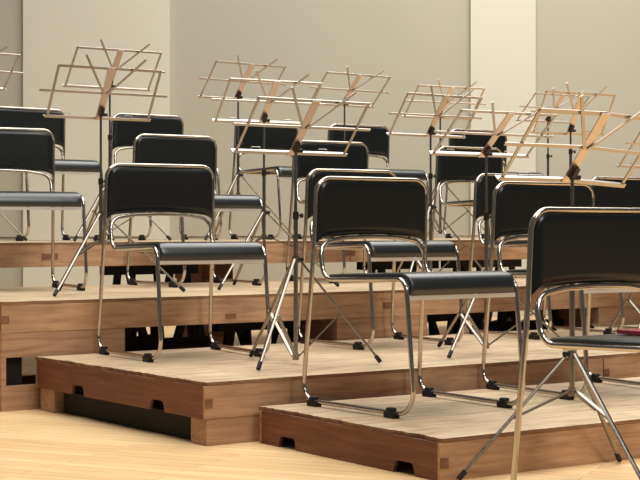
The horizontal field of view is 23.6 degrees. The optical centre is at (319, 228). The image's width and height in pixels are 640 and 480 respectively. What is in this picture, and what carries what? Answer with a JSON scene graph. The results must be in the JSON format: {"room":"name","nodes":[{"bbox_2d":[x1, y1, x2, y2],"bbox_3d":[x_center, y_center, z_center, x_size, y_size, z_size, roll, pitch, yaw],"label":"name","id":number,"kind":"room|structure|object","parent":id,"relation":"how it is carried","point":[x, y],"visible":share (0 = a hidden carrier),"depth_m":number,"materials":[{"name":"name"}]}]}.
{"room":"music room","nodes":[
{"label":"music room","id":0,"kind":"room"},
{"bbox_2d":[0,0,639,315],"bbox_3d":[0.000,-2.786,12.550,18.000,7.000,0.200,0,0,0],"label":"wall","id":1,"kind":"structure","parent":0,"point":[591,46],"depth_m":12.45,"materials":[{"name":"grey paint"}]},
{"bbox_2d":[23,0,169,286],"bbox_3d":[-1.811,-2.786,12.425,1.186,7.000,0.050,0,0,0],"label":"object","id":2,"kind":"structure","parent":1,"relation":"attached to","point":[53,30],"depth_m":12.40,"materials":[{"name":"beige paint"}]},
{"bbox_2d":[470,0,535,315],"bbox_3d":[1.482,-2.786,12.425,0.528,7.000,0.050,0,0,0],"label":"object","id":3,"kind":"structure","parent":1,"relation":"attached to","point":[502,32],"depth_m":12.40,"materials":[{"name":"beige paint"}]},
{"bbox_2d":[0,316,639,479],"bbox_3d":[0.000,0.754,7.750,18.000,0.080,10.900,0,0,0],"label":"floor","id":4,"kind":"structure","parent":0,"point":[36,444],"depth_m":4.71,"materials":[{"name":"brown wood"}]},
{"bbox_2d":[6,357,21,385],"bbox_3d":[-1.216,0.594,6.045,0.079,0.240,0.020,0,0,-36],"label":"board","id":5,"kind":"object","parent":4,"relation":"on","point":[13,365],"visible":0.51,"depth_m":6.04,"materials":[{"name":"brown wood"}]},
{"bbox_2d":[0,242,50,267],"bbox_3d":[-2.488,0.132,7.606,1.852,0.121,1.400,0,0,-36],"label":"platform","id":6,"kind":"object","parent":4,"relation":"on","point":[12,254],"visible":0.87,"depth_m":7.51,"materials":[{"name":"brown wood"}]},
{"bbox_2d":[0,46,27,240],"bbox_3d":[-1.795,-0.434,7.919,0.560,1.005,0.569,0,0,0],"label":"music stand","id":7,"kind":"object","parent":6,"relation":"on","point":[11,72],"visible":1,"depth_m":7.97,"materials":[{"name":"silver metal"}]},
{"bbox_2d":[0,328,124,411],"bbox_3d":[-1.124,0.561,6.265,0.544,0.306,0.360,0,0,-36],"label":"crate","id":8,"kind":"object","parent":4,"relation":"on","point":[26,396],"visible":0.46,"depth_m":6.05,"materials":[{"name":"brown wood"}]},
{"bbox_2d":[0,282,390,332],"bbox_3d":[-0.852,0.348,7.075,1.942,0.121,1.360,0,0,-36],"label":"platform","id":9,"kind":"object","parent":8,"relation":"on","point":[22,309],"visible":0.86,"depth_m":6.53,"materials":[{"name":"brown wood"}]},
{"bbox_2d":[0,127,87,290],"bbox_3d":[-1.395,-0.097,7.106,0.524,0.768,0.569,0,0,-28],"label":"chair","id":10,"kind":"object","parent":9,"relation":"on","point":[29,149],"visible":0.99,"depth_m":7.31,"materials":[{"name":"black leather"}]},
{"bbox_2d":[39,54,185,296],"bbox_3d":[-0.896,-0.228,6.675,0.601,1.026,0.614,0,0,0],"label":"music stand","id":11,"kind":"object","parent":9,"relation":"on","point":[106,91],"visible":0.91,"depth_m":6.69,"materials":[{"name":"silver metal"}]},
{"bbox_2d":[126,133,265,287],"bbox_3d":[-0.615,-0.097,7.708,0.524,0.768,0.569,0,0,-34],"label":"chair","id":12,"kind":"object","parent":9,"relation":"on","point":[147,148],"visible":0.62,"depth_m":7.82,"materials":[{"name":"black leather"}]},
{"bbox_2d":[211,70,339,289],"bbox_3d":[-0.309,-0.225,7.408,0.668,1.020,0.514,0,0,-31],"label":"music stand","id":13,"kind":"object","parent":9,"relation":"on","point":[263,119],"visible":0.88,"depth_m":7.32,"materials":[{"name":"silver metal"}]},
{"bbox_2d":[41,385,162,412],"bbox_3d":[-0.415,0.670,6.438,1.600,0.088,0.120,0,0,-36],"label":"block","id":14,"kind":"object","parent":4,"relation":"on","point":[51,401],"visible":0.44,"depth_m":5.95,"materials":[{"name":"brown wood"}]},
{"bbox_2d":[64,392,190,439],"bbox_3d":[-0.692,0.671,5.534,0.022,0.084,0.985,0,0,-36],"label":"board","id":15,"kind":"object","parent":4,"relation":"on","point":[155,419],"visible":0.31,"depth_m":5.51,"materials":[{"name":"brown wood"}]},
{"bbox_2d":[100,265,197,337],"bbox_3d":[-0.959,0.453,8.139,0.569,0.522,0.271,0,0,-36],"label":"trestle","id":16,"kind":"object","parent":4,"relation":"on","point":[117,272],"visible":0.19,"depth_m":8.04,"materials":[{"name":"black wood"}]},
{"bbox_2d":[0,239,349,266],"bbox_3d":[-0.989,0.132,8.695,1.852,0.121,1.400,0,0,-36],"label":"platform","id":17,"kind":"object","parent":16,"relation":"on","point":[64,250],"visible":0.4,"depth_m":7.92,"materials":[{"name":"brown wood"}]},
{"bbox_2d":[0,106,103,240],"bbox_3d":[-1.557,-0.313,8.664,0.524,0.768,0.569,0,0,-36],"label":"chair","id":18,"kind":"object","parent":17,"relation":"on","point":[18,117],"visible":0.67,"depth_m":8.80,"materials":[{"name":"black leather"}]},
{"bbox_2d":[62,39,171,240],"bbox_3d":[-1.070,-0.453,8.115,0.566,1.044,0.569,0,0,0],"label":"music stand","id":19,"kind":"object","parent":17,"relation":"on","point":[119,54],"visible":0.7,"depth_m":8.09,"materials":[{"name":"silver metal"}]},
{"bbox_2d":[106,113,221,239],"bbox_3d":[-0.930,-0.313,9.177,0.524,0.768,0.569,0,0,-33],"label":"chair","id":20,"kind":"object","parent":17,"relation":"on","point":[125,133],"visible":0.53,"depth_m":9.30,"materials":[{"name":"black leather"}]},
{"bbox_2d":[197,54,293,239],"bbox_3d":[-0.412,-0.450,8.745,0.563,1.036,0.585,0,0,0],"label":"music stand","id":21,"kind":"object","parent":17,"relation":"on","point":[238,94],"visible":0.76,"depth_m":8.73,"materials":[{"name":"silver metal"}]},
{"bbox_2d":[125,324,210,351],"bbox_3d":[-0.766,0.561,6.731,0.488,0.306,0.308,0,0,-36],"label":"trestle","id":22,"kind":"object","parent":4,"relation":"on","point":[145,341],"visible":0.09,"depth_m":6.65,"materials":[{"name":"black wood"}]},
{"bbox_2d":[175,264,232,344],"bbox_3d":[-0.668,0.453,8.805,0.208,0.522,0.300,0,0,-36],"label":"trestle","id":23,"kind":"object","parent":4,"relation":"on","point":[202,276],"visible":0.2,"depth_m":8.70,"materials":[{"name":"brown wood"}]},
{"bbox_2d":[191,415,259,445],"bbox_3d":[0.247,0.670,5.527,1.600,0.088,0.100,0,0,-36],"label":"block","id":24,"kind":"object","parent":4,"relation":"on","point":[210,432],"visible":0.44,"depth_m":5.07,"materials":[{"name":"brown wood"}]},
{"bbox_2d":[35,337,603,419],"bbox_3d":[0.004,0.566,6.066,1.861,0.121,1.266,0,0,-36],"label":"platform","id":25,"kind":"object","parent":24,"relation":"on","point":[206,383],"visible":0.87,"depth_m":5.61,"materials":[{"name":"brown wood"}]},
{"bbox_2d":[97,163,270,361],"bbox_3d":[-0.536,0.121,6.066,0.524,0.768,0.569,0,0,-31],"label":"chair","id":26,"kind":"object","parent":25,"relation":"on","point":[150,189],"visible":0.98,"depth_m":6.17,"materials":[{"name":"black plastic"}]},
{"bbox_2d":[231,86,381,369],"bbox_3d":[-0.048,-0.002,5.685,0.558,1.009,0.578,0,0,0],"label":"music stand","id":27,"kind":"object","parent":25,"relation":"on","point":[295,150],"visible":1,"depth_m":5.68,"materials":[{"name":"silver metal"}]},
{"bbox_2d":[298,168,463,349],"bbox_3d":[0.266,0.121,6.652,0.524,0.768,0.569,0,0,-32],"label":"chair","id":28,"kind":"object","parent":25,"relation":"on","point":[436,249],"visible":0.52,"depth_m":6.55,"materials":[{"name":"black plastic"}]},
{"bbox_2d":[429,101,559,357],"bbox_3d":[0.734,0.005,6.197,0.604,0.996,0.576,0,0,0],"label":"music stand","id":29,"kind":"object","parent":25,"relation":"on","point":[486,152],"visible":0.78,"depth_m":6.18,"materials":[{"name":"silver metal"}]},
{"bbox_2d":[212,320,301,345],"bbox_3d":[-0.356,0.561,7.021,0.467,0.306,0.296,0,0,-36],"label":"trestle","id":30,"kind":"object","parent":4,"relation":"on","point":[243,330],"visible":0.23,"depth_m":6.86,"materials":[{"name":"black wood"}]},
{"bbox_2d":[298,315,426,341],"bbox_3d":[0.185,0.561,7.216,0.530,0.306,0.360,0,0,-36],"label":"crate","id":31,"kind":"object","parent":4,"relation":"on","point":[340,329],"visible":0.26,"depth_m":7.03,"materials":[{"name":"brown wood"}]},
{"bbox_2d":[357,261,438,272],"bbox_3d":[0.395,0.453,9.152,0.589,0.522,0.279,0,0,-36],"label":"trestle","id":32,"kind":"object","parent":4,"relation":"on","point":[380,267],"visible":0.19,"depth_m":8.98,"materials":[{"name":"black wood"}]},
{"bbox_2d":[259,377,639,479],"bbox_3d":[0.817,0.653,5.217,1.821,0.121,0.955,0,0,-35],"label":"platform","id":33,"kind":"object","parent":4,"relation":"on","point":[452,432],"visible":0.98,"depth_m":4.68,"materials":[{"name":"brown wood"}]},
{"bbox_2d":[302,176,525,418],"bbox_3d":[0.311,0.209,5.071,0.524,0.768,0.569,0,0,-36],"label":"chair","id":34,"kind":"object","parent":33,"relation":"on","point":[350,206],"visible":0.98,"depth_m":5.14,"materials":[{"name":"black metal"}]},
{"bbox_2d":[481,181,639,399],"bbox_3d":[0.963,0.209,5.581,0.524,0.768,0.569,0,0,-31],"label":"chair","id":35,"kind":"object","parent":33,"relation":"on","point":[514,203],"visible":0.59,"depth_m":5.68,"materials":[{"name":"black leather"}]},
{"bbox_2d":[427,312,483,334],"bbox_3d":[0.549,0.561,7.682,0.474,0.306,0.300,0,0,-36],"label":"trestle","id":36,"kind":"object","parent":4,"relation":"on","point":[476,317],"visible":0.1,"depth_m":7.56,"materials":[{"name":"black wood"}]},
{"bbox_2d":[441,259,521,333],"bbox_3d":[0.924,0.453,9.547,0.629,0.522,0.296,0,0,-36],"label":"trestle","id":37,"kind":"object","parent":4,"relation":"on","point":[511,263],"visible":0.22,"depth_m":9.42,"materials":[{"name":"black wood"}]},
{"bbox_2d":[241,238,527,261],"bbox_3d":[0.511,0.132,9.785,1.852,0.121,1.400,0,0,-36],"label":"platform","id":38,"kind":"object","parent":37,"relation":"on","point":[506,253],"visible":0.13,"depth_m":9.25,"materials":[{"name":"brown wood"}]},
{"bbox_2d":[228,119,338,239],"bbox_3d":[-0.213,-0.313,9.712,0.524,0.768,0.569,0,0,-35],"label":"chair","id":39,"kind":"object","parent":38,"relation":"on","point":[276,138],"visible":0.52,"depth_m":9.81,"materials":[{"name":"black leather"}]},
{"bbox_2d":[307,66,390,239],"bbox_3d":[0.196,-0.442,9.233,0.559,1.021,0.570,0,0,0],"label":"music stand","id":40,"kind":"object","parent":38,"relation":"on","point":[352,88],"visible":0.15,"depth_m":9.19,"materials":[{"name":"silver metal"}]},
{"bbox_2d":[324,123,428,238],"bbox_3d":[0.378,-0.313,10.106,0.524,0.768,0.569,0,0,-31],"label":"chair","id":41,"kind":"object","parent":38,"relation":"on","point":[377,142],"visible":0.41,"depth_m":10.30,"materials":[{"name":"black leather"}]},
{"bbox_2d":[402,79,490,237],"bbox_3d":[0.758,-0.419,9.457,0.563,0.975,0.537,0,0,16],"label":"music stand","id":42,"kind":"object","parent":38,"relation":"on","point":[439,230],"visible":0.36,"depth_m":9.49,"materials":[{"name":"silver metal"}]},
{"bbox_2d":[488,309,563,331],"bbox_3d":[0.985,0.561,8.007,0.497,0.306,0.313,0,0,-36],"label":"trestle","id":43,"kind":"object","parent":4,"relation":"on","point":[505,320],"visible":0.27,"depth_m":7.82,"materials":[{"name":"black wood"}]},
{"bbox_2d":[456,95,639,479],"bbox_3d":[0.773,0.173,4.313,0.652,1.078,0.440,0,0,-34],"label":"music stand","id":44,"kind":"object","parent":4,"relation":"on","point":[572,176],"visible":0.82,"depth_m":4.37,"materials":[{"name":"silver metal"}]},
{"bbox_2d":[510,207,639,479],"bbox_3d":[0.856,0.330,3.810,0.524,0.768,0.569,0,0,-35],"label":"chair","id":45,"kind":"object","parent":4,"relation":"on","point":[592,246],"visible":1,"depth_m":3.92,"materials":[{"name":"black leather"}]},
{"bbox_2d":[617,328,639,334],"bbox_3d":[0.868,0.262,3.888,0.192,0.010,0.130,0,0,-35],"label":"booklet","id":46,"kind":"object","parent":45,"relation":"on","point":[621,331],"visible":1,"depth_m":3.86,"materials":[{"name":"red"}]},
{"bbox_2d":[559,306,639,327],"bbox_3d":[1.617,0.561,8.257,0.704,0.306,0.360,0,0,-36],"label":"crate","id":47,"kind":"object","parent":4,"relation":"on","point":[598,315],"visible":0.19,"depth_m":8.01,"materials":[{"name":"brown wood"}]},
{"bbox_2d":[263,277,639,315],"bbox_3d":[0.720,0.348,8.218,1.942,0.121,1.360,0,0,-36],"label":"platform","id":48,"kind":"object","parent":47,"relation":"on","point":[560,300],"visible":0.14,"depth_m":7.58,"materials":[{"name":"brown wood"}]},
{"bbox_2d":[286,140,418,282],"bbox_3d":[0.179,-0.097,8.268,0.524,0.768,0.569,0,0,-31],"label":"chair","id":49,"kind":"object","parent":48,"relation":"on","point":[357,157],"visible":0.39,"depth_m":8.42,"materials":[{"name":"black leather"}]},
{"bbox_2d":[386,85,483,284],"bbox_3d":[0.610,-0.214,7.792,0.562,0.996,0.570,0,0,0],"label":"music stand","id":50,"kind":"object","parent":48,"relation":"on","point":[430,133],"visible":0.63,"depth_m":7.79,"materials":[{"name":"silver metal"}]},
{"bbox_2d":[432,146,502,271],"bbox_3d":[1.004,-0.097,8.876,0.524,0.768,0.569,0,0,-31],"label":"chair","id":51,"kind":"object","parent":48,"relation":"on","point":[460,169],"visible":0.54,"depth_m":9.02,"materials":[{"name":"black leather"}]},
{"bbox_2d":[530,82,615,167],"bbox_3d":[1.347,-0.255,8.592,0.607,1.078,0.497,0,0,-34],"label":"music stand","id":52,"kind":"object","parent":48,"relation":"on","point":[571,129],"visible":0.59,"depth_m":8.49,"materials":[{"name":"silver metal"}]},
{"bbox_3d":[2.011,0.131,10.875,1.852,0.121,1.400,0,0,-36],"label":"platform","id":53,"kind":"object","parent":4,"relation":"on","visible":0},
{"bbox_2d":[443,128,542,238],"bbox_3d":[1.222,-0.313,10.615,0.524,0.768,0.569,0,0,-28],"label":"chair","id":54,"kind":"object","parent":53,"relation":"on","point":[470,140],"visible":0.31,"depth_m":10.77,"materials":[{"name":"black leather"}]},
{"bbox_2d":[514,88,590,175],"bbox_3d":[1.570,-0.425,10.243,0.565,0.987,0.570,0,0,0],"label":"music stand","id":55,"kind":"object","parent":53,"relation":"on","point":[547,120],"visible":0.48,"depth_m":10.20,"materials":[{"name":"silver metal"}]},
{"bbox_3d":[1.776,0.670,6.638,1.600,0.088,0.100,0,0,-36],"label":"block","id":56,"kind":"object","parent":4,"relation":"on","visible":0},
{"bbox_2d":[423,324,639,378],"bbox_3d":[1.495,0.566,7.150,1.822,0.121,1.266,0,0,-36],"label":"platform","id":57,"kind":"object","parent":56,"relation":"on","point":[616,364],"visible":0.34,"depth_m":6.33,"materials":[{"name":"brown wood"}]},
{"bbox_2d":[465,173,624,339],"bbox_3d":[1.065,0.121,7.244,0.524,0.768,0.569,0,0,-35],"label":"chair","id":58,"kind":"object","parent":57,"relation":"on","point":[479,185],"visible":0.34,"depth_m":7.29,"materials":[{"name":"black metal"}]},
{"bbox_2d":[580,176,639,328],"bbox_3d":[1.690,0.121,7.704,0.524,0.768,0.569,0,0,-34],"label":"chair","id":59,"kind":"object","parent":57,"relation":"on","point":[628,196],"visible":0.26,"depth_m":7.85,"materials":[{"name":"black leather"}]},
{"bbox_2d":[609,132,639,327],"bbox_3d":[1.587,-0.008,7.012,0.539,1.022,0.603,0,0,0],"label":"music stand","id":60,"kind":"object","parent":57,"relation":"on","point":[620,165],"visible":0.66,"depth_m":6.94,"materials":[{"name":"silver metal"}]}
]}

